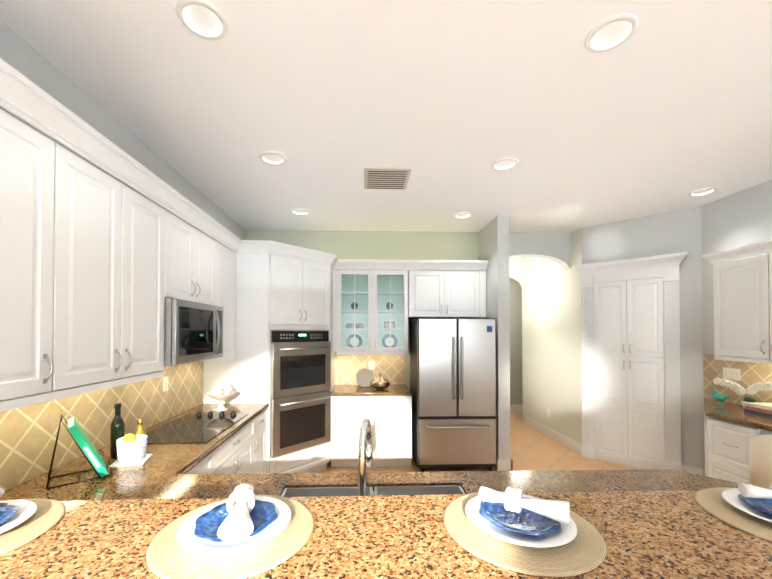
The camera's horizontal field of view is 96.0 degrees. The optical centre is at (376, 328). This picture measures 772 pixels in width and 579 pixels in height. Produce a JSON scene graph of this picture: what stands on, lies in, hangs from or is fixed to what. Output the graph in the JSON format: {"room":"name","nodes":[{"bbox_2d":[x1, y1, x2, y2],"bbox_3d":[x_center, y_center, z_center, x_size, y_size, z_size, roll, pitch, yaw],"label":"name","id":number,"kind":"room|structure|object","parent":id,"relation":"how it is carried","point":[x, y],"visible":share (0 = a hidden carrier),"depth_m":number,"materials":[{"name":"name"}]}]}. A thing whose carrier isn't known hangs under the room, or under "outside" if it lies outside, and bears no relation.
{"room":"kitchen","nodes":[
{"label":"kitchen","id":0,"kind":"room"},
{"bbox_2d":[0,20,244,490],"bbox_3d":[-1.777,0.138,1.819,0.200,3.000,12.600,0,-1,-2],"label":"wall","id":1,"kind":"structure","parent":0,"point":[19,54],"depth_m":2.06,"materials":[{"name":"grey paint"}]},
{"bbox_2d":[0,109,63,404],"bbox_3d":[-1.489,-0.260,1.223,0.327,1.040,0.420,0,-1,-2],"label":"upper cabinet","id":2,"kind":"object","parent":1,"relation":"attached to","point":[31,163],"depth_m":1.33,"materials":[{"name":"white wood"}]},
{"bbox_2d":[0,361,202,489],"bbox_3d":[-1.688,0.504,2.292,0.008,0.458,2.340,0,-1,-2],"label":"tile backsplash","id":3,"kind":"structure","parent":1,"relation":"attached to","point":[28,435],"depth_m":1.98,"materials":[{"name":"tile"}]},
{"bbox_2d":[60,148,167,392],"bbox_3d":[-1.510,-0.252,1.833,0.327,1.040,0.800,0,-1,-2],"label":"upper cabinet","id":4,"kind":"object","parent":1,"relation":"attached to","point":[97,266],"depth_m":1.74,"materials":[{"name":"white wood"}]},
{"bbox_2d":[0,58,243,252],"bbox_3d":[-1.311,-0.832,1.845,0.072,0.115,3.305,0,-1,-2],"label":"crown molding","id":5,"kind":"structure","parent":4,"relation":"attached to","point":[24,98],"depth_m":1.59,"materials":[{"name":"white wood"}]},
{"bbox_2d":[163,376,167,391],"bbox_3d":[-1.698,0.451,2.798,0.005,0.115,0.075,0,-1,-2],"label":"electrical outlet plate","id":6,"kind":"object","parent":1,"relation":"attached to","point":[165,379],"depth_m":2.79,"materials":[{"name":"white plastic"}]},
{"bbox_2d":[168,212,219,305],"bbox_3d":[-1.537,-0.478,2.616,0.327,0.568,0.759,0,-1,-2],"label":"upper cabinet","id":7,"kind":"object","parent":1,"relation":"attached to","point":[193,257],"depth_m":2.58,"materials":[{"name":"white wood"}]},
{"bbox_2d":[164,298,222,365],"bbox_3d":[-1.474,0.032,2.610,0.454,0.442,0.754,0,-1,-2],"label":"microwave","id":8,"kind":"object","parent":7,"relation":"attached to","point":[193,331],"visible":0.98,"depth_m":2.44,"materials":[{"name":"silver metal"}]},
{"bbox_2d":[203,244,235,360],"bbox_3d":[-1.559,-0.234,3.235,0.327,1.040,0.484,0,-1,-2],"label":"upper cabinet","id":9,"kind":"object","parent":1,"relation":"attached to","point":[227,257],"depth_m":3.29,"materials":[{"name":"white wood"}]},
{"bbox_2d":[0,0,771,232],"bbox_3d":[2.663,-1.410,1.942,9.280,0.100,12.700,0,-1,-2],"label":"ceiling","id":10,"kind":"structure","parent":0,"point":[666,106],"depth_m":2.07,"materials":[{"name":"white paint"}]},
{"bbox_2d":[175,0,228,39],"bbox_3d":[-0.765,-1.373,1.533,0.209,0.040,0.209,-1,-1,43],"label":"recessed light","id":11,"kind":"object","parent":10,"relation":"in","point":[181,4],"depth_m":1.52,"materials":[{"name":"white metal"}]},
{"bbox_2d":[259,151,286,164],"bbox_3d":[-0.817,-1.358,2.752,0.209,0.040,0.209,-1,-1,43],"label":"recessed light","id":12,"kind":"object","parent":10,"relation":"in","point":[262,154],"depth_m":2.74,"materials":[{"name":"white metal"}]},
{"bbox_2d":[291,208,309,214],"bbox_3d":[-0.869,-1.342,3.971,0.209,0.040,0.209,-1,-1,43],"label":"recessed light","id":13,"kind":"object","parent":10,"relation":"in","point":[292,210],"depth_m":3.96,"materials":[{"name":"white metal"}]},
{"bbox_2d":[364,168,410,189],"bbox_3d":[0.090,-1.338,3.133,0.400,0.013,0.400,0,-1,-2],"label":"ceiling vent","id":14,"kind":"object","parent":10,"relation":"in","point":[386,178],"visible":1,"depth_m":3.09,"materials":[{"name":"silver metal"}]},
{"bbox_2d":[454,212,471,218],"bbox_3d":[1.018,-1.341,4.086,0.209,0.040,0.209,-1,-1,43],"label":"recessed light","id":15,"kind":"object","parent":10,"relation":"in","point":[470,214],"depth_m":4.07,"materials":[{"name":"white metal"}]},
{"bbox_2d":[491,158,517,170],"bbox_3d":[1.050,-1.357,2.846,0.209,0.040,0.209,-1,-1,43],"label":"recessed light","id":16,"kind":"object","parent":10,"relation":"in","point":[493,166],"depth_m":2.84,"materials":[{"name":"white metal"}]},
{"bbox_2d":[584,13,638,52],"bbox_3d":[1.083,-1.373,1.607,0.209,0.040,0.209,-1,-1,43],"label":"recessed light","id":17,"kind":"object","parent":10,"relation":"in","point":[589,45],"depth_m":1.59,"materials":[{"name":"white metal"}]},
{"bbox_2d":[688,187,716,196],"bbox_3d":[3.202,-1.349,3.411,0.209,0.040,0.209,-1,-1,43],"label":"recessed light","id":18,"kind":"object","parent":10,"relation":"in","point":[691,194],"depth_m":3.41,"materials":[{"name":"white metal"}]},
{"bbox_2d":[245,230,569,388],"bbox_3d":[0.461,0.177,4.823,4.480,3.000,0.150,0,-1,-2],"label":"wall","id":19,"kind":"structure","parent":0,"point":[376,245],"depth_m":4.76,"materials":[{"name":"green paint"}]},
{"bbox_2d":[333,270,407,354],"bbox_3d":[-0.077,-0.199,4.551,0.960,1.075,0.360,0,-1,-2],"label":"upper cabinet","id":20,"kind":"object","parent":19,"relation":"attached to","point":[371,293],"visible":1,"depth_m":4.42,"materials":[{"name":"white wood"}]},
{"bbox_2d":[346,302,396,346],"bbox_3d":[-0.060,-0.032,4.635,0.685,0.629,0.105,0,-1,-2],"label":"decor","id":21,"kind":"object","parent":20,"relation":"in","point":[384,341],"depth_m":4.64,"materials":[{"name":"white ceramic"}]},
{"bbox_2d":[340,259,487,269],"bbox_3d":[0.432,-0.799,4.381,1.970,0.115,0.095,0,-1,-2],"label":"crown molding","id":22,"kind":"structure","parent":20,"relation":"attached to","point":[345,264],"depth_m":4.39,"materials":[{"name":"white wood"}]},
{"bbox_2d":[335,352,405,384],"bbox_3d":[-0.082,0.536,4.720,0.960,0.457,0.008,0,-1,-2],"label":"tile backsplash","id":23,"kind":"structure","parent":19,"relation":"attached to","point":[392,368],"depth_m":4.72,"materials":[{"name":"tile"}]},
{"bbox_2d":[369,361,373,369],"bbox_3d":[-0.065,0.506,4.713,0.075,0.115,0.005,0,-1,-2],"label":"electrical outlet plate","id":24,"kind":"object","parent":19,"relation":"attached to","point":[371,363],"depth_m":4.71,"materials":[{"name":"white plastic"}]},
{"bbox_2d":[408,270,485,317],"bbox_3d":[0.909,-0.436,4.588,1.002,0.600,0.360,0,-1,-2],"label":"upper cabinet","id":25,"kind":"object","parent":19,"relation":"attached to","point":[446,294],"visible":1,"depth_m":4.44,"materials":[{"name":"white wood"}]},
{"bbox_2d":[318,411,641,472],"bbox_3d":[2.663,1.669,1.902,9.280,0.060,12.700,0,-1,-2],"label":"floor","id":26,"kind":"structure","parent":0,"point":[532,449],"depth_m":4.39,"materials":[{"name":"tile"}]},
{"bbox_2d":[186,451,213,473],"bbox_3d":[-1.365,1.206,1.945,0.627,0.868,0.560,0,-1,-2],"label":"base cabinet","id":27,"kind":"object","parent":26,"relation":"on","point":[206,466],"depth_m":2.16,"materials":[{"name":"white wood"}]},
{"bbox_2d":[214,419,253,473],"bbox_3d":[-1.389,1.215,2.644,0.627,0.868,0.840,0,-1,-2],"label":"base cabinet","id":28,"kind":"object","parent":26,"relation":"on","point":[242,450],"depth_m":2.69,"materials":[{"name":"white wood"}]},
{"bbox_2d":[254,409,265,472],"bbox_3d":[-1.410,1.222,3.264,0.627,0.868,0.400,0,-1,-2],"label":"base cabinet","id":29,"kind":"object","parent":26,"relation":"on","point":[260,420],"depth_m":3.29,"materials":[{"name":"white wood"}]},
{"bbox_2d":[203,253,334,472],"bbox_3d":[-1.148,0.458,4.087,1.207,2.420,1.197,0,-1,-2],"label":"tall cabinet","id":30,"kind":"object","parent":26,"relation":"on","point":[275,292],"visible":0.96,"depth_m":3.50,"materials":[{"name":"white wood"}]},
{"bbox_2d":[244,240,271,253],"bbox_3d":[-1.188,-0.811,3.466,0.250,0.115,0.072,0,-1,-2],"label":"crown molding","id":31,"kind":"structure","parent":30,"relation":"attached to","point":[250,246],"depth_m":3.46,"materials":[{"name":"white wood"}]},
{"bbox_2d":[270,330,330,457],"bbox_3d":[-0.776,0.666,3.742,0.116,1.295,0.750,-1,-1,43],"label":"double oven","id":32,"kind":"object","parent":30,"relation":"in","point":[300,389],"visible":1,"depth_m":3.70,"materials":[{"name":"silver metal"}]},
{"bbox_2d":[272,241,339,269],"bbox_3d":[-0.785,-0.806,3.868,0.642,0.115,0.847,0,-1,-2],"label":"crown molding","id":33,"kind":"structure","parent":30,"relation":"attached to","point":[281,249],"depth_m":3.79,"materials":[{"name":"white wood"}]},
{"bbox_2d":[330,396,411,466],"bbox_3d":[-0.069,1.237,4.393,0.968,0.869,0.640,0,-1,-2],"label":"base cabinet","id":34,"kind":"object","parent":26,"relation":"on","point":[389,418],"visible":0.83,"depth_m":4.11,"materials":[{"name":"white wood"}]},
{"bbox_2d":[331,384,411,395],"bbox_3d":[-0.069,0.781,4.397,0.968,0.040,0.642,0,-1,-2],"label":"countertop","id":35,"kind":"structure","parent":34,"relation":"on","point":[370,390],"depth_m":4.16,"materials":[{"name":"stone"}]},
{"bbox_2d":[356,366,373,386],"bbox_3d":[-0.148,0.626,4.511,0.231,0.259,0.070,0,-1,-11],"label":"plate","id":36,"kind":"object","parent":35,"relation":"on","point":[364,376],"visible":0.94,"depth_m":4.48,"materials":[{"name":"beige ceramic"}]},
{"bbox_2d":[370,372,389,389],"bbox_3d":[0.048,0.658,4.337,0.256,0.205,0.256,0,-1,-2],"label":"vase","id":37,"kind":"object","parent":35,"relation":"on","point":[379,382],"visible":1,"depth_m":4.25,"materials":[{"name":"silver metal"}]},
{"bbox_2d":[410,318,496,471],"bbox_3d":[0.919,0.780,4.307,0.904,1.780,0.796,0,-1,-2],"label":"fridge","id":38,"kind":"object","parent":26,"relation":"on","point":[453,375],"visible":0.98,"depth_m":3.98,"materials":[{"name":"grey metal"}]},
{"bbox_2d":[510,405,522,410],"bbox_3d":[2.422,1.642,7.139,2.800,0.130,0.018,0,-1,-2],"label":"baseboard","id":39,"kind":"structure","parent":26,"relation":"on","point":[512,407],"depth_m":7.15,"materials":[{"name":"white wood"}]},
{"bbox_2d":[573,252,687,470],"bbox_3d":[3.021,0.422,4.193,1.122,2.494,0.128,-1,-1,43],"label":"pantry","id":40,"kind":"object","parent":26,"relation":"on","point":[630,346],"visible":0.96,"depth_m":4.18,"materials":[{"name":"white wood"}]},
{"bbox_2d":[704,414,707,476],"bbox_3d":[3.268,1.225,3.448,0.596,0.868,0.616,0,-1,-2],"label":"base cabinet","id":41,"kind":"object","parent":26,"relation":"on","point":[705,417],"depth_m":3.15,"materials":[{"name":"white wood"}]},
{"bbox_2d":[704,398,771,430],"bbox_3d":[3.285,0.756,2.462,0.632,0.040,2.592,0,-1,-2],"label":"countertop","id":42,"kind":"structure","parent":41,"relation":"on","point":[731,412],"depth_m":2.99,"materials":[{"name":"stone"}]},
{"bbox_2d":[711,391,729,404],"bbox_3d":[3.381,0.687,3.415,0.066,0.122,0.191,0,-1,-2],"label":"bird","id":43,"kind":"object","parent":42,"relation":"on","point":[718,397],"visible":1,"depth_m":3.40},
{"bbox_2d":[713,377,771,408],"bbox_3d":[3.404,0.602,3.199,0.159,0.287,0.556,0,-1,-2],"label":"orchid plant","id":44,"kind":"object","parent":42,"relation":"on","point":[752,389],"visible":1,"depth_m":3.19,"materials":[{"name":"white plant"}]},
{"bbox_2d":[744,403,771,417],"bbox_3d":[3.377,0.700,2.950,0.220,0.085,0.280,0,-1,-2],"label":"books","id":45,"kind":"object","parent":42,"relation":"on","point":[763,409],"visible":1,"depth_m":2.98,"materials":[{"name":"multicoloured paper"}]},
{"bbox_2d":[708,416,771,483],"bbox_3d":[3.286,1.218,2.939,0.597,0.868,0.400,0,-1,-2],"label":"base cabinet","id":46,"kind":"object","parent":26,"relation":"on","point":[726,451],"depth_m":2.94,"materials":[{"name":"white wood"}]},
{"bbox_2d":[744,434,771,488],"bbox_3d":[2.976,1.187,2.400,0.554,0.923,0.554,0,-1,-2],"label":"desk chair","id":47,"kind":"object","parent":26,"relation":"on","point":[760,451],"visible":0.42,"depth_m":2.44,"materials":[{"name":"beige fabric"}]},
{"bbox_3d":[0.387,1.199,1.440,2.740,0.869,0.650,0,-1,-2],"label":"base cabinet","id":48,"kind":"object","parent":26,"relation":"on","visible":0},
{"bbox_2d":[52,403,268,470],"bbox_3d":[-1.366,0.758,2.603,0.669,0.039,1.732,0,-1,-2],"label":"countertop","id":49,"kind":"structure","parent":48,"relation":"on","point":[164,455],"depth_m":2.11,"materials":[{"name":"stone"}]},
{"bbox_2d":[110,403,124,458],"bbox_3d":[-1.467,0.579,1.969,0.066,0.302,0.066,0,-1,-2],"label":"olive oil bottle","id":50,"kind":"object","parent":49,"relation":"on","point":[117,428],"visible":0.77,"depth_m":1.94,"materials":[{"name":"green glass"}]},
{"bbox_2d":[109,453,152,467],"bbox_3d":[-1.334,0.723,1.897,0.156,0.012,0.156,0,-1,-16],"label":"tray","id":51,"kind":"object","parent":49,"relation":"on","point":[116,464],"visible":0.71,"depth_m":1.84,"materials":[{"name":"white ceramic"}]},
{"bbox_2d":[116,433,146,462],"bbox_3d":[-1.334,0.646,1.898,0.140,0.141,0.140,0,-1,-2],"label":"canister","id":52,"kind":"object","parent":51,"relation":"on","point":[131,447],"visible":1,"depth_m":1.85,"materials":[{"name":"white ceramic"}]},
{"bbox_2d":[135,419,144,434],"bbox_3d":[-1.395,0.635,2.051,0.052,0.192,0.052,0,-1,-2],"label":"oil bottle","id":53,"kind":"object","parent":49,"relation":"on","point":[140,429],"visible":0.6,"depth_m":2.04,"materials":[{"name":"yellow"}]},
{"bbox_2d":[145,411,247,443],"bbox_3d":[-1.348,0.718,2.597,0.510,0.040,0.800,0,-1,-2],"label":"cooktop","id":54,"kind":"object","parent":49,"relation":"in","point":[198,427],"visible":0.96,"depth_m":2.53,"materials":[{"name":"black glass"}]},
{"bbox_2d":[206,383,235,410],"bbox_3d":[-1.413,0.624,3.166,0.250,0.243,0.250,0,-1,-2],"label":"pedestal bowl","id":55,"kind":"object","parent":49,"relation":"on","point":[220,393],"visible":1,"depth_m":3.13,"materials":[{"name":"white ceramic"}]},
{"bbox_2d":[0,467,765,500],"bbox_3d":[0.069,0.743,1.431,3.457,0.039,0.671,0,-1,-2],"label":"countertop","id":56,"kind":"structure","parent":48,"relation":"on","point":[162,471],"depth_m":1.63,"materials":[{"name":"stone"}]},
{"bbox_2d":[46,414,112,488],"bbox_3d":[-1.442,0.575,1.697,0.241,0.303,0.156,1,-1,-42],"label":"easel","id":57,"kind":"object","parent":56,"relation":"on","point":[50,470],"visible":0.85,"depth_m":1.66,"materials":[{"name":"black metal"}]},
{"bbox_2d":[67,416,107,476],"bbox_3d":[-1.425,0.581,1.712,0.148,0.268,0.230,1,-1,-42],"label":"cookbook","id":58,"kind":"object","parent":57,"relation":"on","point":[84,442],"visible":1,"depth_m":1.65,"materials":[{"name":"teal paper"}]},
{"bbox_2d":[358,418,382,495],"bbox_3d":[-0.030,0.533,1.310,0.103,0.377,0.238,0,-1,-2],"label":"faucet","id":59,"kind":"object","parent":56,"relation":"on","point":[365,453],"visible":0.52,"depth_m":1.22,"materials":[{"name":"silver metal"}]},
{"bbox_2d":[281,485,464,496],"bbox_3d":[-0.008,0.839,1.436,0.814,0.212,0.354,0,-1,-2],"label":"sink","id":60,"kind":"object","parent":56,"relation":"in","point":[378,490],"visible":0.06,"depth_m":1.60,"materials":[{"name":"silver metal"}]},
{"bbox_2d":[477,215,512,467],"bbox_3d":[1.493,0.172,4.423,0.145,3.000,0.660,0,-1,-2],"label":"wall","id":61,"kind":"structure","parent":0,"point":[495,243],"depth_m":4.10,"materials":[{"name":"grey paint"}]},
{"bbox_2d":[497,458,512,470],"bbox_3d":[1.557,1.607,4.413,0.044,0.130,0.708,0,-1,-2],"label":"baseboard","id":62,"kind":"structure","parent":61,"relation":"attached to","point":[507,464],"depth_m":4.06,"materials":[{"name":"white"}]},
{"bbox_2d":[509,257,524,422],"bbox_3d":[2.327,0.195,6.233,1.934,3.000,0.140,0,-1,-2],"label":"wall","id":63,"kind":"structure","parent":0,"point":[516,264],"depth_m":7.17,"materials":[{"name":"white paint"}]},
{"bbox_2d":[525,228,581,444],"bbox_3d":[2.752,0.184,5.372,0.144,3.000,1.590,0,-1,-2],"label":"wall","id":64,"kind":"structure","parent":0,"point":[545,341],"depth_m":5.24,"materials":[{"name":"white paint"}]},
{"bbox_2d":[525,416,581,454],"bbox_3d":[2.674,1.619,5.366,0.018,0.130,1.580,0,-1,-2],"label":"baseboard","id":65,"kind":"structure","parent":64,"relation":"attached to","point":[574,446],"depth_m":5.18,"materials":[{"name":"white wood"}]},
{"bbox_2d":[581,206,704,475],"bbox_3d":[3.183,0.169,4.231,1.160,3.000,0.140,-1,-1,43],"label":"wall","id":66,"kind":"structure","parent":0,"point":[677,231],"depth_m":3.89,"materials":[{"name":"grey paint"}]},
{"bbox_2d":[682,465,702,475],"bbox_3d":[3.480,1.599,3.827,0.180,0.130,0.018,-1,-1,43],"label":"baseboard","id":67,"kind":"structure","parent":66,"relation":"attached to","point":[692,470],"depth_m":3.82,"materials":[{"name":"white wood"}]},
{"bbox_2d":[701,180,771,404],"bbox_3d":[3.765,0.113,-0.151,0.140,3.000,7.880,0,-1,-2],"label":"wall","id":68,"kind":"structure","parent":0,"point":[740,218],"depth_m":3.51,"materials":[{"name":"grey paint"}]},
{"bbox_2d":[702,255,709,261],"bbox_3d":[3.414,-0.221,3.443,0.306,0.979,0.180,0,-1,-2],"label":"crown molding","id":69,"kind":"structure","parent":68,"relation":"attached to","point":[707,257],"depth_m":3.36,"materials":[{"name":"white wood"}]},
{"bbox_2d":[723,367,740,380],"bbox_3d":[3.557,0.460,3.480,0.005,0.115,0.165,0,-1,-2],"label":"electrical outlet plate","id":70,"kind":"object","parent":68,"relation":"attached to","point":[731,373],"depth_m":3.48,"materials":[{"name":"white plastic"}]},
{"bbox_2d":[703,354,771,404],"bbox_3d":[3.599,0.499,2.470,0.008,0.474,2.600,0,-1,-2],"label":"tile backsplash","id":71,"kind":"structure","parent":68,"relation":"attached to","point":[751,373],"depth_m":3.42,"materials":[{"name":"tile"}]},
{"bbox_2d":[710,239,771,362],"bbox_3d":[3.423,-0.228,2.892,0.327,0.979,0.920,0,-1,-2],"label":"upper cabinet","id":72,"kind":"object","parent":68,"relation":"attached to","point":[742,287],"depth_m":3.07,"materials":[{"name":"white wood"}]},
{"bbox_3d":[0.123,1.114,1.021,3.537,1.029,0.139,0,-1,-2],"label":"support","id":73,"kind":"object","parent":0,"visible":0},
{"bbox_2d":[0,490,771,578],"bbox_3d":[0.226,0.575,0.792,3.727,0.040,0.780,0,-1,-2],"label":"bar","id":74,"kind":"object","parent":73,"relation":"on","point":[681,534],"visible":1,"depth_m":0.90,"materials":[{"name":"stone"}]},
{"bbox_2d":[0,498,65,555],"bbox_3d":[-1.106,0.553,0.926,0.416,0.007,0.416,0,-1,-2],"label":"placemat","id":75,"kind":"object","parent":74,"relation":"on","point":[47,515],"visible":0.6,"depth_m":0.97,"materials":[{"name":"wicker"}]},
{"bbox_2d":[0,500,37,533],"bbox_3d":[-1.106,0.537,0.926,0.290,0.022,0.290,0,-1,-2],"label":"dinner plate","id":76,"kind":"object","parent":75,"relation":"on","point":[27,510],"visible":0.79,"depth_m":1.00,"materials":[{"name":"white ceramic"}]},
{"bbox_2d":[0,503,19,523],"bbox_3d":[-1.106,0.528,0.927,0.219,0.019,0.219,0,-1,-2],"label":"salad plate","id":77,"kind":"object","parent":76,"relation":"on","point":[8,511],"visible":0.98,"depth_m":1.00,"materials":[{"name":"blue ceramic"}]},
{"bbox_2d":[0,488,4,496],"bbox_3d":[-1.095,0.489,0.923,0.082,0.051,0.230,0,-1,-22],"label":"napkin","id":78,"kind":"object","parent":77,"relation":"on","point":[2,491],"visible":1,"depth_m":1.03,"materials":[{"name":"white fabric"}]},
{"bbox_2d":[146,495,313,578],"bbox_3d":[-0.381,0.553,0.951,0.416,0.007,0.416,0,-1,-2],"label":"placemat","id":79,"kind":"object","parent":74,"relation":"on","point":[168,556],"visible":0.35,"depth_m":0.84,"materials":[{"name":"wicker"}]},
{"bbox_2d":[176,496,291,554],"bbox_3d":[-0.381,0.537,0.951,0.290,0.022,0.290,0,-1,-2],"label":"dinner plate","id":80,"kind":"object","parent":79,"relation":"on","point":[188,539],"visible":0.54,"depth_m":0.89,"materials":[{"name":"white ceramic"}]},
{"bbox_2d":[194,499,277,541],"bbox_3d":[-0.381,0.528,0.952,0.219,0.019,0.219,0,-1,-2],"label":"salad plate","id":81,"kind":"object","parent":80,"relation":"on","point":[263,515],"visible":0.48,"depth_m":0.96,"materials":[{"name":"blue ceramic"}]},
{"bbox_2d":[217,483,253,540],"bbox_3d":[-0.371,0.489,0.947,0.082,0.051,0.230,0,-1,-16],"label":"napkin","id":82,"kind":"object","parent":81,"relation":"on","point":[236,524],"visible":0.79,"depth_m":0.84,"materials":[{"name":"white fabric"}]},
{"bbox_2d":[226,489,255,512],"bbox_3d":[-0.377,0.486,0.970,0.074,0.063,0.043,0,-1,-16],"label":"napkin ring","id":83,"kind":"object","parent":81,"relation":"on","point":[248,495],"visible":0.83,"depth_m":0.96,"materials":[{"name":"white ceramic"}]},
{"bbox_2d":[443,491,606,576],"bbox_3d":[0.400,0.553,0.978,0.416,0.007,0.416,0,-1,-2],"label":"placemat","id":84,"kind":"object","parent":74,"relation":"on","point":[584,550],"visible":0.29,"depth_m":0.86,"materials":[{"name":"wicker"}]},
{"bbox_2d":[465,492,577,547],"bbox_3d":[0.400,0.537,0.978,0.290,0.022,0.290,0,-1,-2],"label":"dinner plate","id":85,"kind":"object","parent":84,"relation":"on","point":[564,534],"visible":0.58,"depth_m":0.91,"materials":[{"name":"white ceramic"}]},
{"bbox_2d":[479,497,560,535],"bbox_3d":[0.400,0.528,0.978,0.219,0.019,0.219,0,-1,-2],"label":"salad plate","id":86,"kind":"object","parent":85,"relation":"on","point":[524,521],"visible":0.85,"depth_m":0.96,"materials":[{"name":"blue ceramic"}]},
{"bbox_2d":[504,486,522,513],"bbox_3d":[0.390,0.487,0.986,0.043,0.063,0.074,0,-1,30],"label":"napkin ring","id":87,"kind":"object","parent":86,"relation":"on","point":[513,496],"visible":0.98,"depth_m":0.96,"materials":[{"name":"white ceramic"}]},
{"bbox_2d":[478,486,569,524],"bbox_3d":[0.410,0.489,0.974,0.230,0.051,0.082,0,-1,30],"label":"napkin","id":88,"kind":"object","parent":86,"relation":"on","point":[556,510],"visible":0.81,"depth_m":0.94,"materials":[{"name":"white fabric"}]},
{"bbox_2d":[694,487,771,541],"bbox_3d":[1.203,0.554,1.006,0.416,0.007,0.416,0,-1,-2],"label":"placemat","id":89,"kind":"object","parent":74,"relation":"on","point":[712,502],"visible":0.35,"depth_m":1.03,"materials":[{"name":"wicker"}]},
{"bbox_2d":[721,488,771,522],"bbox_3d":[1.203,0.538,1.006,0.290,0.022,0.290,0,-1,-2],"label":"dinner plate","id":90,"kind":"object","parent":89,"relation":"on","point":[731,497],"visible":0.6,"depth_m":1.05,"materials":[{"name":"white ceramic"}]},
{"bbox_2d":[738,494,771,514],"bbox_3d":[1.203,0.529,1.006,0.219,0.019,0.219,0,-1,-2],"label":"salad plate","id":91,"kind":"object","parent":90,"relation":"on","point":[763,505],"visible":0.77,"depth_m":1.05,"materials":[{"name":"blue ceramic"}]},
{"bbox_2d":[738,483,771,498],"bbox_3d":[1.213,0.490,1.002,0.230,0.051,0.082,0,-1,26],"label":"napkin","id":92,"kind":"object","parent":91,"relation":"on","point":[748,491],"visible":0.96,"depth_m":1.03,"materials":[{"name":"white fabric"}]}
]}

